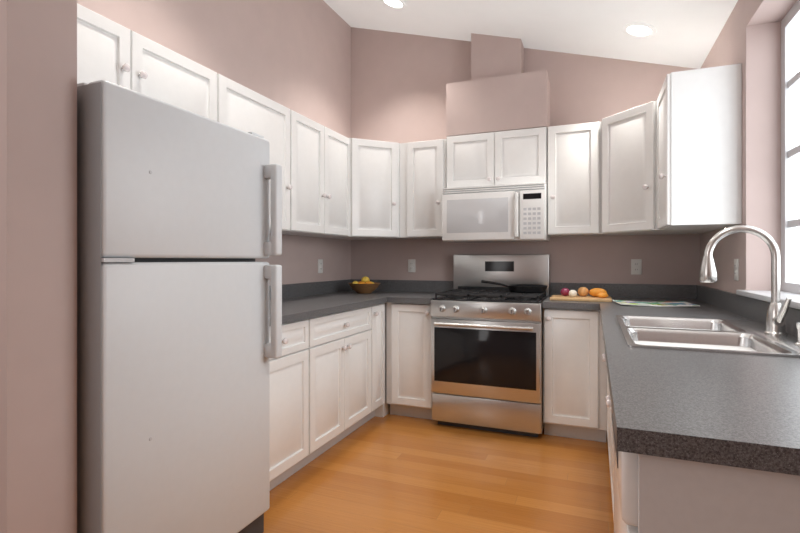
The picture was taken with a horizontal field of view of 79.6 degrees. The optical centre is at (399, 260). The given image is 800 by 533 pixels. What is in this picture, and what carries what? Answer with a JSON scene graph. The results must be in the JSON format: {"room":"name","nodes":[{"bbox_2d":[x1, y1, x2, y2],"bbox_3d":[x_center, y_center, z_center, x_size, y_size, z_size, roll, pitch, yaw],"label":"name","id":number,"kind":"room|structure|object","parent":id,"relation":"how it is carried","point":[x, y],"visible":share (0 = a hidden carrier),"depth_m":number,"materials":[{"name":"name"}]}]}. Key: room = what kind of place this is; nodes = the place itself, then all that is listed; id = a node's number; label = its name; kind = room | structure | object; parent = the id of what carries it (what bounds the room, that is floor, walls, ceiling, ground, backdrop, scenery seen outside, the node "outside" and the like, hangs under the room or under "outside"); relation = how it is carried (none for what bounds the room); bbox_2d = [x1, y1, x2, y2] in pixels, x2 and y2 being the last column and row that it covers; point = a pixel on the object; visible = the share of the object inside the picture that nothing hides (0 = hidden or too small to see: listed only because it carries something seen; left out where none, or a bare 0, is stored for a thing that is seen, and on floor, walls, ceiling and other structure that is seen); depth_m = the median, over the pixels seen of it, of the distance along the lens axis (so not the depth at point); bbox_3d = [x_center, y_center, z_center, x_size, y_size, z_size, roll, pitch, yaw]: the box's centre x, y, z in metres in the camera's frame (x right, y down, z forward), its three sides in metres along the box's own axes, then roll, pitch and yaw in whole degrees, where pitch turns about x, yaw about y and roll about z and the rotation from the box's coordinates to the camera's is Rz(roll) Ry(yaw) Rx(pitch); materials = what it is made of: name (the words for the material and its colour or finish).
{"room":"kitchen","nodes":[
{"label":"kitchen","id":0,"kind":"room"},
{"bbox_2d":[0,0,76,532],"bbox_3d":[-1.684,-0.660,1.597,1.540,3.700,0.180,0,0,22],"label":"wall","id":1,"kind":"structure","parent":0,"point":[38,266],"depth_m":1.30,"materials":[{"name":"paint"}]},
{"bbox_2d":[77,0,350,284],"bbox_3d":[-1.084,-0.660,3.070,0.150,3.700,3.000,0,0,22],"label":"wall","id":2,"kind":"structure","parent":0,"point":[294,55],"depth_m":3.45,"materials":[{"name":"paint"}]},
{"bbox_2d":[77,3,220,122],"bbox_3d":[-1.251,-0.765,2.051,0.296,0.390,0.985,0,0,22],"label":"upper cabinet","id":3,"kind":"object","parent":2,"relation":"attached to","point":[107,50],"depth_m":2.03,"materials":[{"name":"white wood"}]},
{"bbox_2d":[221,75,292,234],"bbox_3d":[-0.948,-0.573,2.803,0.296,0.775,0.637,0,0,22],"label":"upper cabinet","id":4,"kind":"object","parent":2,"relation":"attached to","point":[243,108],"depth_m":2.84,"materials":[{"name":"white wood"}]},
{"bbox_2d":[282,279,353,296],"bbox_3d":[-0.850,0.226,3.419,0.020,0.100,2.173,0,0,22],"label":"backsplash","id":5,"kind":"structure","parent":2,"relation":"attached to","point":[302,289],"depth_m":3.81,"materials":[{"name":"grey stone"}]},
{"bbox_2d":[318,259,322,272],"bbox_3d":[-0.650,0.050,3.930,0.010,0.114,0.070,0,0,22],"label":"electrical outlet","id":6,"kind":"object","parent":2,"relation":"attached to","point":[320,265],"visible":1,"depth_m":3.93,"materials":[{"name":"white plastic"}]},
{"bbox_2d":[293,111,348,238],"bbox_3d":[-0.675,-0.573,3.478,0.296,0.775,0.819,0,0,22],"label":"upper cabinet","id":7,"kind":"object","parent":2,"relation":"attached to","point":[320,153],"depth_m":3.37,"materials":[{"name":"white wood"}]},
{"bbox_2d":[263,413,613,532],"bbox_3d":[-0.397,1.220,1.633,3.900,0.060,5.450,0,0,22],"label":"floor","id":8,"kind":"structure","parent":0,"point":[389,473],"depth_m":2.53,"materials":[{"name":"brown wood"}]},
{"bbox_2d":[77,80,281,532],"bbox_3d":[-1.025,0.325,1.867,0.811,1.730,0.776,0,0,22],"label":"refrigerator","id":9,"kind":"object","parent":8,"relation":"on","point":[179,290],"visible":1,"depth_m":1.61,"materials":[{"name":"white metal"}]},
{"bbox_2d":[270,317,313,489],"bbox_3d":[-0.882,0.753,2.539,0.616,0.874,0.507,0,0,22],"label":"base cabinet","id":10,"kind":"object","parent":8,"relation":"on","point":[291,374],"depth_m":2.52,"materials":[{"name":"white wood"}]},
{"bbox_2d":[314,305,373,458],"bbox_3d":[-0.636,0.753,3.147,0.616,0.874,0.805,0,0,22],"label":"base cabinet","id":11,"kind":"object","parent":8,"relation":"on","point":[343,342],"depth_m":3.02,"materials":[{"name":"white wood"}]},
{"bbox_2d":[282,289,397,324],"bbox_3d":[-0.559,0.296,3.301,0.648,0.039,2.173,0,0,22],"label":"countertop","id":12,"kind":"structure","parent":11,"relation":"on","point":[318,304],"depth_m":3.14,"materials":[{"name":"grey stone"}]},
{"bbox_2d":[348,276,379,292],"bbox_3d":[-0.298,0.206,4.014,0.276,0.138,0.276,0,0,22],"label":"fruit bowl","id":13,"kind":"object","parent":12,"relation":"on","point":[364,285],"visible":1,"depth_m":3.94,"materials":[{"name":"brown wood"}]},
{"bbox_2d":[374,305,385,416],"bbox_3d":[-0.441,0.753,3.630,0.616,0.874,0.238,0,0,22],"label":"base cabinet","id":14,"kind":"object","parent":8,"relation":"on","point":[379,310],"depth_m":3.54,"materials":[{"name":"white wood"}]},
{"bbox_2d":[386,301,431,419],"bbox_3d":[0.179,0.753,3.841,0.375,0.874,0.617,0,0,22],"label":"base cabinet","id":15,"kind":"object","parent":8,"relation":"on","point":[408,327],"depth_m":3.56,"materials":[{"name":"white wood"}]},
{"bbox_2d":[386,293,441,304],"bbox_3d":[0.187,0.296,3.822,0.345,0.039,0.648,0,0,22],"label":"countertop","id":16,"kind":"structure","parent":15,"relation":"on","point":[403,298],"depth_m":3.56,"materials":[{"name":"grey stone"}]},
{"bbox_2d":[431,254,549,436],"bbox_3d":[0.681,0.573,3.555,0.760,1.235,0.726,0,0,22],"label":"stove","id":17,"kind":"object","parent":8,"relation":"on","point":[486,356],"visible":0.98,"depth_m":3.31,"materials":[{"name":"metal"}]},
{"bbox_2d":[481,280,547,292],"bbox_3d":[0.861,0.194,3.616,0.488,0.086,0.296,0,0,22],"label":"frying pan","id":18,"kind":"object","parent":17,"relation":"on","point":[526,288],"visible":1,"depth_m":3.49,"materials":[{"name":"black metal"}]},
{"bbox_2d":[543,309,605,441],"bbox_3d":[1.248,0.753,3.409,0.390,0.874,0.617,0,0,22],"label":"base cabinet","id":19,"kind":"object","parent":8,"relation":"on","point":[574,362],"depth_m":3.13,"materials":[{"name":"white wood"}]},
{"bbox_2d":[542,297,597,308],"bbox_3d":[1.224,0.296,3.404,0.350,0.039,0.648,0,0,22],"label":"countertop","id":20,"kind":"structure","parent":19,"relation":"on","point":[548,304],"depth_m":3.12,"materials":[{"name":"grey stone"}]},
{"bbox_2d":[606,393,799,532],"bbox_3d":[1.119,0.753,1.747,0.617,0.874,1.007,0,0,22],"label":"base cabinet","id":21,"kind":"object","parent":8,"relation":"on","point":[674,496],"depth_m":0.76,"materials":[{"name":"white wood"}]},
{"bbox_2d":[598,297,799,476],"bbox_3d":[1.238,0.296,2.093,0.659,0.039,3.068,0,0,22],"label":"countertop","id":22,"kind":"structure","parent":21,"relation":"on","point":[724,410],"depth_m":0.94,"materials":[{"name":"grey stone"}]},
{"bbox_2d":[550,287,611,301],"bbox_3d":[1.257,0.232,3.337,0.390,0.087,0.290,0,0,22],"label":"cutting board","id":23,"kind":"object","parent":22,"relation":"on","point":[599,294],"visible":1,"depth_m":3.29,"materials":[{"name":"brown wood"}]},
{"bbox_2d":[611,407,637,532],"bbox_3d":[0.765,0.749,1.009,0.576,0.853,0.601,0,0,22],"label":"dishwasher","id":24,"kind":"object","parent":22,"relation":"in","point":[625,492],"visible":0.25,"depth_m":0.84,"materials":[{"name":"grey plastic"}]},
{"bbox_2d":[612,300,699,306],"bbox_3d":[1.566,0.268,2.969,0.424,0.013,0.280,0,0,14],"label":"magazine","id":25,"kind":"object","parent":22,"relation":"on","point":[663,303],"visible":0.98,"depth_m":2.92,"materials":[{"name":"paper"}]},
{"bbox_2d":[614,313,799,356],"bbox_3d":[1.153,0.365,1.832,0.566,0.191,0.900,0,0,22],"label":"sink","id":26,"kind":"object","parent":22,"relation":"in","point":[640,330],"depth_m":1.82,"materials":[{"name":"silver metal"}]},
{"bbox_2d":[699,225,793,332],"bbox_3d":[1.250,0.070,1.740,0.272,0.399,0.145,0,0,22],"label":"faucet","id":27,"kind":"object","parent":22,"relation":"on","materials":[{"name":"silver metal"}]},
{"bbox_2d":[446,33,549,136],"bbox_3d":[0.772,-1.494,3.779,0.760,1.032,0.295,0,0,22],"label":"wall","id":28,"kind":"structure","parent":0,"point":[500,90],"depth_m":3.69,"materials":[{"name":"paint"}]},
{"bbox_2d":[351,27,699,284],"bbox_3d":[0.868,-0.660,3.963,3.300,3.700,0.120,0,0,22],"label":"wall","id":29,"kind":"structure","parent":0,"point":[399,81],"depth_m":4.02,"materials":[{"name":"paint"}]},
{"bbox_2d":[344,239,382,239],"bbox_3d":[-0.287,-0.573,4.042,0.596,0.775,0.596,0,0,22],"label":"upper cabinet","id":30,"kind":"object","parent":29,"relation":"attached to","point":[344,239],"depth_m":4.31,"materials":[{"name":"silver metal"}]},
{"bbox_2d":[349,138,400,238],"bbox_3d":[-0.201,-0.573,3.839,0.287,0.767,0.287,0,0,22],"label":"upper cabinet","id":31,"kind":"object","parent":29,"relation":"attached to","point":[374,165],"depth_m":3.83,"materials":[{"name":"white wood"}]},
{"bbox_2d":[408,259,414,271],"bbox_3d":[0.102,0.050,4.203,0.070,0.114,0.010,0,0,22],"label":"electrical outlet","id":32,"kind":"object","parent":29,"relation":"attached to","point":[411,265],"visible":1,"depth_m":4.20,"materials":[{"name":"white plastic"}]},
{"bbox_2d":[401,139,444,238],"bbox_3d":[0.230,-0.573,3.993,0.395,0.775,0.297,0,0,22],"label":"upper cabinet","id":33,"kind":"object","parent":29,"relation":"attached to","point":[422,162],"depth_m":3.86,"materials":[{"name":"white wood"}]},
{"bbox_2d":[445,127,548,187],"bbox_3d":[0.771,-0.768,3.775,0.760,0.413,0.297,0,0,22],"label":"upper cabinet","id":34,"kind":"object","parent":29,"relation":"attached to","point":[522,155],"depth_m":3.63,"materials":[{"name":"white wood"}]},
{"bbox_2d":[442,182,549,242],"bbox_3d":[0.740,-0.350,3.701,0.760,0.410,0.452,0,0,22],"label":"over-the-range microwave","id":35,"kind":"object","parent":34,"relation":"attached to","point":[498,213],"visible":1,"depth_m":3.51,"materials":[{"name":"white plastic"}]},
{"bbox_2d":[354,279,697,296],"bbox_3d":[0.829,0.226,3.901,2.732,0.100,0.020,0,0,22],"label":"backsplash","id":36,"kind":"structure","parent":29,"relation":"attached to","point":[398,286],"depth_m":3.64,"materials":[{"name":"grey stone"}]},
{"bbox_2d":[546,122,604,236],"bbox_3d":[1.297,-0.580,3.562,0.368,0.790,0.297,0,0,22],"label":"upper cabinet","id":37,"kind":"object","parent":29,"relation":"attached to","point":[574,185],"depth_m":3.42,"materials":[{"name":"white wood"}]},
{"bbox_2d":[601,101,652,230],"bbox_3d":[1.490,-0.585,3.148,0.299,0.792,0.300,0,0,22],"label":"upper cabinet","id":38,"kind":"object","parent":29,"relation":"attached to","point":[626,136],"depth_m":3.13,"materials":[{"name":"white wood"}]},
{"bbox_2d":[631,259,641,274],"bbox_3d":[1.743,0.050,3.540,0.070,0.114,0.010,0,0,22],"label":"electrical outlet","id":39,"kind":"object","parent":29,"relation":"attached to","point":[636,266],"visible":1,"depth_m":3.54,"materials":[{"name":"white plastic"}]},
{"bbox_2d":[601,231,708,235],"bbox_3d":[1.707,-0.585,3.230,0.641,0.800,0.608,0,0,22],"label":"upper cabinet","id":40,"kind":"object","parent":29,"relation":"attached to","point":[607,233],"depth_m":3.27,"materials":[{"name":"white wood"}]},
{"bbox_2d":[323,0,737,68],"bbox_3d":[-0.397,-1.894,1.633,3.900,1.247,5.450,0,0,22],"label":"ceiling","id":41,"kind":"structure","parent":0,"point":[687,33],"depth_m":3.33,"materials":[{"name":"paint"}]},
{"bbox_2d":[381,0,405,8],"bbox_3d":[-0.049,-1.955,3.644,0.197,0.062,0.204,0,0,22],"label":"recessed light","id":42,"kind":"object","parent":41,"relation":"in","point":[397,4],"visible":1,"depth_m":3.66,"materials":[{"name":"paint"}]},
{"bbox_2d":[622,22,656,37],"bbox_3d":[1.531,-1.470,3.070,0.197,0.062,0.204,0,0,22],"label":"recessed light","id":43,"kind":"object","parent":41,"relation":"in","point":[639,30],"visible":0.98,"depth_m":3.06,"materials":[{"name":"paint"}]},
{"bbox_2d":[700,0,796,292],"bbox_3d":[1.220,-0.310,0.898,0.200,3.000,5.300,0,0,22],"label":"wall","id":44,"kind":"structure","parent":0,"point":[749,38],"depth_m":2.35,"materials":[{"name":"paint"}]},
{"bbox_2d":[653,63,741,230],"bbox_3d":[1.654,-0.590,2.689,0.334,0.810,0.430,0,0,22],"label":"upper cabinet","id":45,"kind":"object","parent":44,"relation":"attached to","point":[668,161],"depth_m":2.50,"materials":[{"name":"white wood"}]},
{"bbox_2d":[734,259,738,280],"bbox_3d":[1.760,0.050,2.514,0.010,0.114,0.070,0,0,22],"label":"electrical outlet","id":46,"kind":"object","parent":44,"relation":"attached to","point":[736,269],"visible":1,"depth_m":2.50,"materials":[{"name":"white plastic"}]},
{"bbox_2d":[698,285,799,336],"bbox_3d":[1.534,0.226,1.973,0.020,0.100,3.068,0,0,22],"label":"backsplash","id":47,"kind":"structure","parent":44,"relation":"attached to","point":[738,309],"depth_m":2.28,"materials":[{"name":"grey stone"}]},
{"bbox_2d":[736,0,799,308],"bbox_3d":[1.555,-0.489,1.777,0.233,1.322,1.260,0,0,22],"label":"window","id":48,"kind":"structure","parent":44,"relation":"in","point":[790,148],"depth_m":2.25,"materials":[{"name":"plastic"}]}
]}

